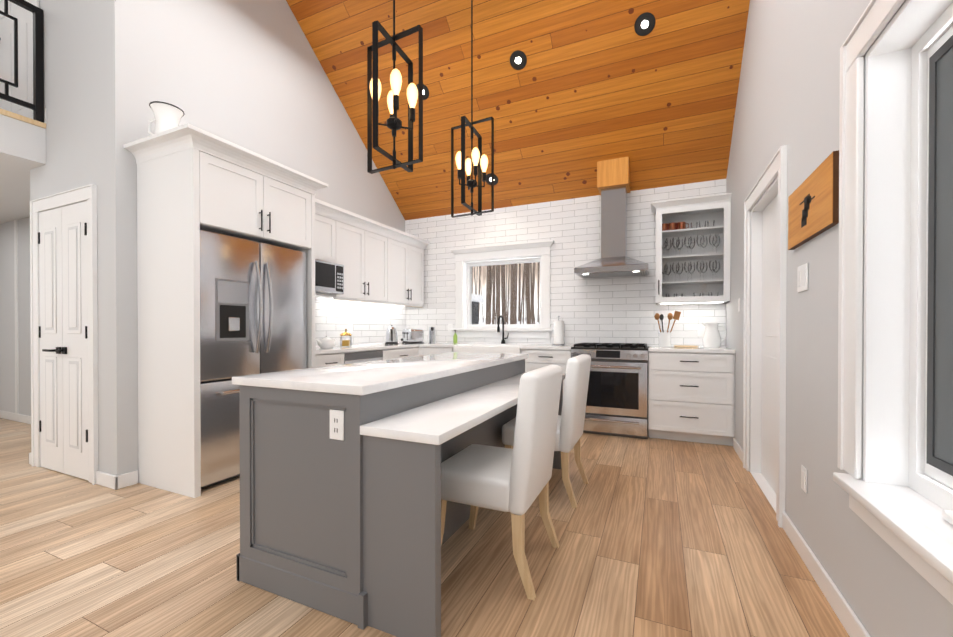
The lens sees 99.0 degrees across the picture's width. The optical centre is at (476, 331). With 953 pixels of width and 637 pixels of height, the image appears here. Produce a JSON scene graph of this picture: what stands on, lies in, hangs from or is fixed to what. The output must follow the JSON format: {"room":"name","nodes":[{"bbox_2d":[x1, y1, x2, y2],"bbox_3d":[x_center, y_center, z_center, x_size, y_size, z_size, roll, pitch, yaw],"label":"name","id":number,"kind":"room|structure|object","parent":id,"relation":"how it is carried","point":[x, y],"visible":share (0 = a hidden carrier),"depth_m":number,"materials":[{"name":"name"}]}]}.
{"room":"kitchen","nodes":[
{"label":"kitchen","id":0,"kind":"room"},
{"bbox_2d":[18,217,30,415],"bbox_3d":[-4.906,-2.413,4.691,3.370,7.000,0.150,0,0,24],"label":"wall","id":1,"kind":"structure","parent":0,"point":[24,337],"depth_m":4.83,"materials":[{"name":"grey paint"}]},
{"bbox_2d":[0,220,18,421],"bbox_3d":[-5.902,-0.125,5.063,0.860,2.420,0.014,0,0,24],"label":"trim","id":2,"kind":"structure","parent":1,"relation":"attached to","point":[9,375],"depth_m":4.98,"materials":[{"name":"white"}]},
{"bbox_2d":[0,410,30,423],"bbox_3d":[-4.836,1.040,4.587,3.139,0.095,0.019,0,0,24],"label":"baseboard","id":3,"kind":"structure","parent":1,"relation":"attached to","point":[22,418],"depth_m":4.90,"materials":[{"name":"white wood"}]},
{"bbox_2d":[30,0,404,475],"bbox_3d":[-2.320,-2.413,4.771,1.280,7.000,3.720,0,0,24],"label":"wall","id":4,"kind":"structure","parent":0,"point":[251,75],"depth_m":3.15,"materials":[{"name":"grey paint"}]},
{"bbox_2d":[0,108,45,223],"bbox_3d":[-5.832,-1.476,2.041,3.462,0.318,5.448,0,0,24],"label":"loft","id":5,"kind":"object","parent":4,"relation":"attached to","point":[22,146],"visible":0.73,"depth_m":3.20,"materials":[{"name":"white paint"}]},
{"bbox_2d":[0,0,46,123],"bbox_3d":[-4.405,-2.080,1.082,0.074,0.901,4.718,0,0,24],"label":"loft railing","id":6,"kind":"object","parent":5,"relation":"on","point":[38,109],"visible":0.92,"depth_m":3.19,"materials":[{"name":"black metal"}]},
{"bbox_2d":[38,201,88,480],"bbox_3d":[-3.171,0.071,3.104,0.738,2.036,0.093,0,0,24],"label":"closet doors","id":7,"kind":"structure","parent":4,"relation":"in","point":[63,329],"depth_m":3.10,"materials":[{"name":"white wood"}]},
{"bbox_2d":[30,184,97,484],"bbox_3d":[-3.149,0.023,3.153,0.962,2.148,0.117,0,0,24],"label":"trim","id":8,"kind":"structure","parent":4,"relation":"attached to","point":[88,193],"depth_m":2.98,"materials":[{"name":"white wood"}]},
{"bbox_2d":[140,143,315,250],"bbox_3d":[-1.939,-0.983,3.273,0.648,0.517,0.953,0,0,24],"label":"upper cabinet","id":9,"kind":"object","parent":4,"relation":"attached to","point":[192,180],"depth_m":2.88,"materials":[{"name":"white paint"}]},
{"bbox_2d":[148,101,183,134],"bbox_3d":[-2.209,-1.445,2.895,0.232,0.264,0.202,0,0,24],"label":"pitcher","id":10,"kind":"object","parent":9,"relation":"on","point":[167,116],"visible":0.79,"depth_m":2.83,"materials":[{"name":"white ceramic"}]},
{"bbox_2d":[303,207,335,266],"bbox_3d":[-1.747,-0.953,4.066,0.347,0.487,0.570,0,0,24],"label":"upper cabinet","id":11,"kind":"object","parent":4,"relation":"attached to","point":[325,221],"depth_m":4.11,"materials":[{"name":"white paint"}]},
{"bbox_2d":[306,215,391,302],"bbox_3d":[-1.447,-0.782,4.734,0.347,0.837,1.007,0,0,24],"label":"upper cabinet","id":12,"kind":"object","parent":4,"relation":"attached to","point":[365,253],"depth_m":4.62,"materials":[{"name":"white paint"}]},
{"bbox_2d":[315,259,343,294],"bbox_3d":[-1.669,-0.530,4.045,0.453,0.300,0.510,0,0,24],"label":"microwave","id":13,"kind":"object","parent":12,"relation":"in","point":[329,277],"visible":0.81,"depth_m":4.00,"materials":[{"name":"silver metal"}]},
{"bbox_2d":[348,323,352,332],"bbox_3d":[-1.532,-0.042,4.951,0.006,0.115,0.070,0,0,24],"label":"outlet","id":14,"kind":"object","parent":4,"relation":"attached to","point":[350,327],"visible":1,"depth_m":4.95,"materials":[{"name":"white plastic"}]},
{"bbox_2d":[380,235,423,306],"bbox_3d":[-1.103,-0.787,5.498,0.347,0.837,0.913,0,0,24],"label":"upper cabinet","id":15,"kind":"object","parent":4,"relation":"attached to","point":[407,256],"depth_m":5.47,"materials":[{"name":"white paint"}]},
{"bbox_2d":[0,418,849,636],"bbox_3d":[-2.930,1.152,2.326,8.935,0.100,8.720,0,0,24],"label":"floor","id":16,"kind":"structure","parent":0,"point":[657,537],"depth_m":1.94,"materials":[{"name":"brown wood"}]},
{"bbox_2d":[200,229,306,488],"bbox_3d":[-1.913,0.201,3.268,0.671,1.790,0.915,0,0,24],"label":"fridge","id":17,"kind":"object","parent":16,"relation":"on","point":[253,315],"visible":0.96,"depth_m":2.98,"materials":[{"name":"silver metal"}]},
{"bbox_2d":[307,351,347,367],"bbox_3d":[-1.656,0.649,3.934,0.629,0.885,0.385,0,0,24],"label":"base cabinet","id":18,"kind":"object","parent":16,"relation":"on","point":[322,358],"depth_m":3.76,"materials":[{"name":"white paint"}]},
{"bbox_2d":[307,343,419,354],"bbox_3d":[-1.378,0.185,4.538,0.637,0.035,1.720,0,0,24],"label":"countertop","id":19,"kind":"structure","parent":18,"relation":"on","point":[355,346],"depth_m":4.31,"materials":[{"name":"white stone"}]},
{"bbox_2d":[315,335,336,347],"bbox_3d":[-1.538,0.105,4.161,0.180,0.129,0.292,0,0,24],"label":"teapot","id":20,"kind":"object","parent":19,"relation":"on","point":[326,342],"visible":1,"depth_m":4.11,"materials":[{"name":"white ceramic"}]},
{"bbox_2d":[340,329,351,346],"bbox_3d":[-1.419,0.071,4.424,0.126,0.193,0.126,0,0,24],"label":"glass jar","id":21,"kind":"object","parent":19,"relation":"on","point":[345,343],"visible":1,"depth_m":4.39,"materials":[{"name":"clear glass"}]},
{"bbox_2d":[385,325,397,343],"bbox_3d":[-1.077,0.043,5.131,0.168,0.240,0.193,0,0,24],"label":"kettle","id":22,"kind":"object","parent":19,"relation":"on","point":[391,335],"visible":1,"depth_m":5.09,"materials":[{"name":"silver metal"}]},
{"bbox_2d":[348,347,383,363],"bbox_3d":[-1.453,0.646,4.385,0.629,0.885,0.725,0,0,24],"label":"dishwasher","id":23,"kind":"object","parent":16,"relation":"on","point":[377,353],"depth_m":4.27,"materials":[{"name":"silver metal"}]},
{"bbox_2d":[232,356,563,636],"bbox_3d":[-0.184,0.665,2.536,1.003,0.870,2.072,0,0,24],"label":"kitchen island","id":24,"kind":"object","parent":16,"relation":"on","point":[340,491],"depth_m":1.61,"materials":[{"name":"grey wood"}]},
{"bbox_2d":[232,352,527,391],"bbox_3d":[-0.321,0.213,2.598,0.725,0.034,2.090,0,0,24],"label":"island countertop","id":25,"kind":"structure","parent":24,"relation":"on","point":[364,376],"depth_m":1.96,"materials":[{"name":"white stone"}]},
{"bbox_2d":[436,374,565,447],"bbox_3d":[0.142,0.364,2.390,0.340,0.035,2.066,0,0,24],"label":"island countertop","id":26,"kind":"structure","parent":24,"relation":"on","point":[449,433],"depth_m":1.70,"materials":[{"name":"white stone"}]},
{"bbox_2d":[384,347,419,359],"bbox_3d":[-1.153,0.643,5.003,0.669,0.885,0.772,0,0,24],"label":"base cabinet","id":27,"kind":"object","parent":16,"relation":"on","point":[389,352],"depth_m":4.84,"materials":[{"name":"white paint"}]},
{"bbox_2d":[420,343,475,355],"bbox_3d":[-0.371,0.640,5.371,0.577,0.885,0.655,0,0,24],"label":"base cabinet","id":28,"kind":"object","parent":16,"relation":"on","point":[423,350],"depth_m":5.11,"materials":[{"name":"white paint"}]},
{"bbox_2d":[456,347,491,352],"bbox_3d":[0.036,0.641,5.197,0.580,0.885,0.638,0,0,24],"label":"sink","id":29,"kind":"object","parent":16,"relation":"on","point":[458,349],"depth_m":4.86,"materials":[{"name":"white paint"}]},
{"bbox_2d":[441,365,562,599],"bbox_3d":[0.111,0.638,1.978,0.522,0.933,0.490,0,0,24],"label":"chair","id":30,"kind":"object","parent":16,"relation":"on","point":[514,481],"visible":0.92,"depth_m":1.77,"materials":[{"name":"white leather"}]},
{"bbox_2d":[492,347,527,371],"bbox_3d":[0.453,0.643,5.009,0.579,0.885,0.638,0,0,24],"label":"base cabinet","id":31,"kind":"object","parent":16,"relation":"on","point":[511,350],"depth_m":4.66,"materials":[{"name":"white paint"}]},
{"bbox_2d":[502,354,590,507],"bbox_3d":[0.497,0.632,2.836,0.522,0.933,0.490,0,0,24],"label":"chair","id":32,"kind":"object","parent":16,"relation":"on","point":[570,425],"visible":0.69,"depth_m":2.56,"materials":[{"name":"white leather"}]},
{"bbox_2d":[528,347,570,393],"bbox_3d":[0.871,0.644,4.821,0.610,0.885,0.638,0,0,24],"label":"base cabinet","id":33,"kind":"object","parent":16,"relation":"on","point":[539,357],"depth_m":4.51,"materials":[{"name":"white paint"}]},
{"bbox_2d":[420,343,573,346],"bbox_3d":[-0.018,0.181,5.218,2.560,0.035,0.638,0,0,24],"label":"countertop","id":34,"kind":"structure","parent":33,"relation":"on","point":[425,344],"depth_m":5.06,"materials":[{"name":"white stone"}]},
{"bbox_2d":[401,329,423,343],"bbox_3d":[-0.852,0.066,5.441,0.355,0.192,0.328,0,0,24],"label":"toaster","id":35,"kind":"object","parent":34,"relation":"on","point":[412,336],"visible":1,"depth_m":5.32,"materials":[{"name":"silver metal"}]},
{"bbox_2d":[429,327,434,342],"bbox_3d":[-0.617,0.050,5.623,0.090,0.220,0.105,0,0,24],"label":"canister","id":36,"kind":"object","parent":34,"relation":"on","point":[431,334],"visible":0.98,"depth_m":5.59,"materials":[{"name":"silver metal"}]},
{"bbox_2d":[453,330,456,342],"bbox_3d":[-0.287,0.071,5.479,0.056,0.180,0.063,0,0,24],"label":"soap bottle","id":37,"kind":"object","parent":34,"relation":"on","point":[455,338],"visible":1,"depth_m":5.46,"materials":[{"name":"green plastic"}]},
{"bbox_2d":[497,316,508,343],"bbox_3d":[0.341,-0.021,5.248,0.109,0.367,0.217,0,0,24],"label":"faucet","id":38,"kind":"object","parent":34,"relation":"on","point":[503,338],"visible":0.98,"depth_m":5.31,"materials":[{"name":"black metal"}]},
{"bbox_2d":[552,316,565,344],"bbox_3d":[0.991,-0.012,4.906,0.160,0.354,0.160,0,0,24],"label":"paper towel","id":39,"kind":"object","parent":34,"relation":"on","point":[559,333],"visible":1,"depth_m":4.86,"materials":[{"name":"white paper"}]},
{"bbox_2d":[571,343,648,438],"bbox_3d":[1.482,0.614,4.491,0.766,0.948,0.702,0,0,24],"label":"range","id":40,"kind":"object","parent":16,"relation":"on","point":[617,400],"visible":0.96,"depth_m":4.19,"materials":[{"name":"silver metal"}]},
{"bbox_2d":[648,193,735,445],"bbox_3d":[2.191,-0.138,4.209,0.746,2.455,0.662,0,0,24],"label":"tall cabinet","id":41,"kind":"object","parent":16,"relation":"on","point":[691,394],"visible":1,"depth_m":4.07,"materials":[{"name":"white paint"}]},
{"bbox_2d":[654,311,680,346],"bbox_3d":[2.079,-0.027,4.432,0.263,0.389,0.138,0,0,24],"label":"utensil crock","id":42,"kind":"object","parent":41,"relation":"on","point":[664,339],"visible":0.98,"depth_m":4.40,"materials":[{"name":"white ceramic"}]},
{"bbox_2d":[662,222,688,230],"bbox_3d":[2.122,-1.116,4.379,0.289,0.090,0.090,0,0,24],"label":"mugs","id":43,"kind":"object","parent":41,"relation":"on","point":[678,225],"depth_m":4.34,"materials":[{"name":"brown ceramic"}]},
{"bbox_2d":[674,345,697,347],"bbox_3d":[2.194,0.159,4.267,0.220,0.020,0.080,0,0,24],"label":"cutting board","id":44,"kind":"object","parent":41,"relation":"on","point":[692,346],"visible":1,"depth_m":4.25,"materials":[{"name":"brown wood"}]},
{"bbox_2d":[662,220,719,296],"bbox_3d":[2.276,-0.738,4.345,0.576,0.836,0.176,0,0,24],"label":"glassware","id":45,"kind":"object","parent":41,"relation":"on","point":[677,245],"depth_m":4.32,"materials":[{"name":"clear glass"}]},
{"bbox_2d":[702,322,726,347],"bbox_3d":[2.475,0.035,4.239,0.224,0.268,0.170,0,0,24],"label":"pitcher","id":46,"kind":"object","parent":41,"relation":"on","point":[711,338],"visible":1,"depth_m":4.19,"materials":[{"name":"white ceramic"}]},
{"bbox_2d":[286,0,749,219],"bbox_3d":[-2.920,-3.591,2.319,8.935,4.350,8.770,0,0,24],"label":"ceiling","id":47,"kind":"structure","parent":0,"point":[579,95],"depth_m":4.14,"materials":[{"name":"brown wood"}]},
{"bbox_2d":[367,0,422,173],"bbox_3d":[-0.454,-2.553,2.240,0.263,3.310,0.296,0,0,-21],"label":"pendant light","id":48,"kind":"object","parent":47,"relation":"hanging from","point":[394,124],"visible":1,"depth_m":2.22,"materials":[{"name":"black metal"}]},
{"bbox_2d":[416,84,428,99],"bbox_3d":[-0.598,-2.625,4.463,0.170,0.110,0.135,0,0,24],"label":"recessed light","id":49,"kind":"object","parent":47,"relation":"in","point":[425,92],"visible":0.48,"depth_m":4.45,"materials":[{"name":"black metal"}]},
{"bbox_2d":[451,0,493,217],"bbox_3d":[-0.036,-2.145,3.173,0.263,2.484,0.296,0,0,-21],"label":"pendant light","id":50,"kind":"object","parent":47,"relation":"hanging from","point":[479,159],"visible":1,"depth_m":3.17,"materials":[{"name":"black metal"}]},
{"bbox_2d":[486,173,497,184],"bbox_3d":[0.191,-1.900,5.099,0.170,0.110,0.135,0,0,24],"label":"recessed light","id":51,"kind":"object","parent":47,"relation":"in","point":[488,178],"visible":0.62,"depth_m":5.09,"materials":[{"name":"black metal"}]},
{"bbox_2d":[510,50,526,69],"bbox_3d":[0.408,-2.646,3.977,0.170,0.110,0.135,0,0,24],"label":"recessed light","id":52,"kind":"object","parent":47,"relation":"in","point":[518,59],"visible":1,"depth_m":3.97,"materials":[{"name":"black metal"}]},
{"bbox_2d":[634,12,655,35],"bbox_3d":[1.450,-2.643,3.507,0.170,0.110,0.135,0,0,24],"label":"recessed light","id":53,"kind":"object","parent":47,"relation":"in","point":[644,24],"visible":1,"depth_m":3.50,"materials":[{"name":"black metal"}]},
{"bbox_2d":[405,179,725,346],"bbox_3d":[0.803,-0.417,5.307,4.585,3.000,0.200,0,0,24],"label":"wall","id":54,"kind":"structure","parent":0,"point":[626,309],"depth_m":5.00,"materials":[{"name":"tile"}]},
{"bbox_2d":[448,324,452,331],"bbox_3d":[-0.369,-0.047,5.721,0.070,0.115,0.008,0,0,24],"label":"electrical outlet","id":55,"kind":"object","parent":54,"relation":"attached to","point":[450,326],"visible":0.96,"depth_m":5.72,"materials":[{"name":"white plastic"}]},
{"bbox_2d":[460,343,471,346],"bbox_3d":[-0.151,0.295,5.214,0.025,0.238,0.470,0,0,24],"label":"backsplash","id":56,"kind":"structure","parent":54,"relation":"attached to","point":[461,344],"depth_m":5.25,"materials":[{"name":"white tile"}]},
{"bbox_2d":[476,343,523,346],"bbox_3d":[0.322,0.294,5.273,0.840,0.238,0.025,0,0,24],"label":"sink","id":57,"kind":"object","parent":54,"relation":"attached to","point":[477,344],"depth_m":5.26,"materials":[{"name":"white ceramic"}]},
{"bbox_2d":[450,240,553,337],"bbox_3d":[0.341,-0.523,5.457,1.440,1.220,0.245,0,0,24],"label":"window","id":58,"kind":"structure","parent":54,"relation":"in","point":[528,252],"depth_m":5.44,"materials":[{"name":"white wood"}]},
{"bbox_2d":[574,157,648,278],"bbox_3d":[1.532,-1.268,4.588,0.760,1.271,0.498,0,0,24],"label":"range hood","id":59,"kind":"object","parent":54,"relation":"attached to","point":[613,187],"visible":1,"depth_m":4.53,"materials":[{"name":"silver metal"}]},
{"bbox_2d":[698,326,704,336],"bbox_3d":[2.458,0.001,4.449,0.070,0.115,0.008,0,0,24],"label":"electrical outlet","id":60,"kind":"object","parent":54,"relation":"attached to","point":[701,330],"visible":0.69,"depth_m":4.45,"materials":[{"name":"white plastic"}]},
{"bbox_2d":[726,0,952,636],"bbox_3d":[1.011,-2.386,0.419,0.200,7.000,8.520,0,0,24],"label":"wall","id":61,"kind":"structure","parent":0,"point":[788,95],"depth_m":1.89,"materials":[{"name":"grey paint"}]},
{"bbox_2d":[733,438,742,462],"bbox_3d":[2.289,1.047,3.540,0.015,0.095,0.578,0,0,24],"label":"baseboard","id":62,"kind":"structure","parent":61,"relation":"attached to","point":[739,451],"depth_m":3.55,"materials":[{"name":"white wood"}]},
{"bbox_2d":[743,145,786,527],"bbox_3d":[2.030,0.040,2.733,0.230,2.158,1.092,0,0,24],"label":"door frame","id":63,"kind":"structure","parent":61,"relation":"attached to","point":[752,357],"depth_m":3.13,"materials":[{"name":"white wood"}]},
{"bbox_2d":[761,194,777,492],"bbox_3d":[2.032,0.089,2.733,0.046,2.008,0.848,0,0,24],"label":"door","id":64,"kind":"structure","parent":61,"relation":"in","point":[769,346],"depth_m":2.88,"materials":[{"name":"white wood"}]},
{"bbox_2d":[797,263,807,291],"bbox_3d":[1.603,-0.261,2.003,0.009,0.130,0.150,0,0,24],"label":"light switch","id":65,"kind":"object","parent":61,"relation":"attached to","point":[802,277],"visible":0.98,"depth_m":2.00,"materials":[{"name":"white plastic"}]},
{"bbox_2d":[801,465,806,493],"bbox_3d":[1.588,0.717,1.974,0.008,0.115,0.075,0,0,24],"label":"outlet","id":66,"kind":"object","parent":61,"relation":"attached to","point":[803,478],"visible":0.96,"depth_m":1.96,"materials":[{"name":"white plastic"}]},
{"bbox_2d":[788,150,838,249],"bbox_3d":[1.538,-0.569,1.877,0.026,0.282,0.610,0,0,24],"label":"plaque","id":67,"kind":"object","parent":61,"relation":"attached to","point":[813,204],"visible":0.98,"depth_m":1.78,"materials":[{"name":"brown wood"}]},
{"bbox_2d":[782,511,870,636],"bbox_3d":[0.483,1.072,-0.469,0.015,0.095,6.028,0,0,24],"label":"baseboard","id":68,"kind":"structure","parent":61,"relation":"attached to","point":[853,626],"depth_m":1.68,"materials":[{"name":"white wood"}]},
{"bbox_2d":[833,0,952,604],"bbox_3d":[1.085,-0.207,0.674,0.265,1.698,1.801,0,0,24],"label":"window","id":69,"kind":"structure","parent":61,"relation":"in","point":[906,52],"depth_m":1.36,"materials":[{"name":"white wood"}]},
{"bbox_2d":[934,47,952,464],"bbox_3d":[1.157,-0.213,0.649,0.051,1.257,1.323,0,0,24],"label":"window pane","id":70,"kind":"object","parent":69,"relation":"attached to","point":[943,433],"visible":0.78,"depth_m":1.20,"materials":[{"name":"clear glass"}]},
{"bbox_3d":[-4.980,-3.771,4.276,3.169,4.280,0.648,0,0,24],"label":"wall","id":71,"kind":"structure","parent":0,"visible":0},
{"bbox_2d":[0,0,39,118],"bbox_3d":[-3.992,-2.696,3.444,1.060,2.140,0.067,0,0,24],"label":"door frame","id":72,"kind":"structure","parent":71,"relation":"attached to","point":[23,91],"depth_m":3.39,"materials":[{"name":"white wood"}]},
{"label":"outside","id":73,"kind":"structure","parent":0,"visible":0},
{"bbox_2d":[473,262,539,317],"bbox_3d":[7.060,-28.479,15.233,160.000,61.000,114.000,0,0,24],"label":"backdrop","id":74,"kind":"structure","parent":73,"point":[483,278],"depth_m":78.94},
{"bbox_2d":[479,317,538,323],"bbox_3d":[7.266,-0.348,15.865,160.000,3.930,115.000,0,0,24],"label":"ground","id":75,"kind":"structure","parent":73,"point":[484,322],"depth_m":56.85,"materials":[{"name":"white"}]},
{"bbox_2d":[472,262,539,323],"bbox_3d":[11.764,-10.923,20.901,86.282,24.628,75.986,0,0,24],"label":"trees","id":76,"kind":"object","parent":75,"relation":"on","point":[506,313],"depth_m":22.14,"materials":[{"name":"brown plant"}]}
]}

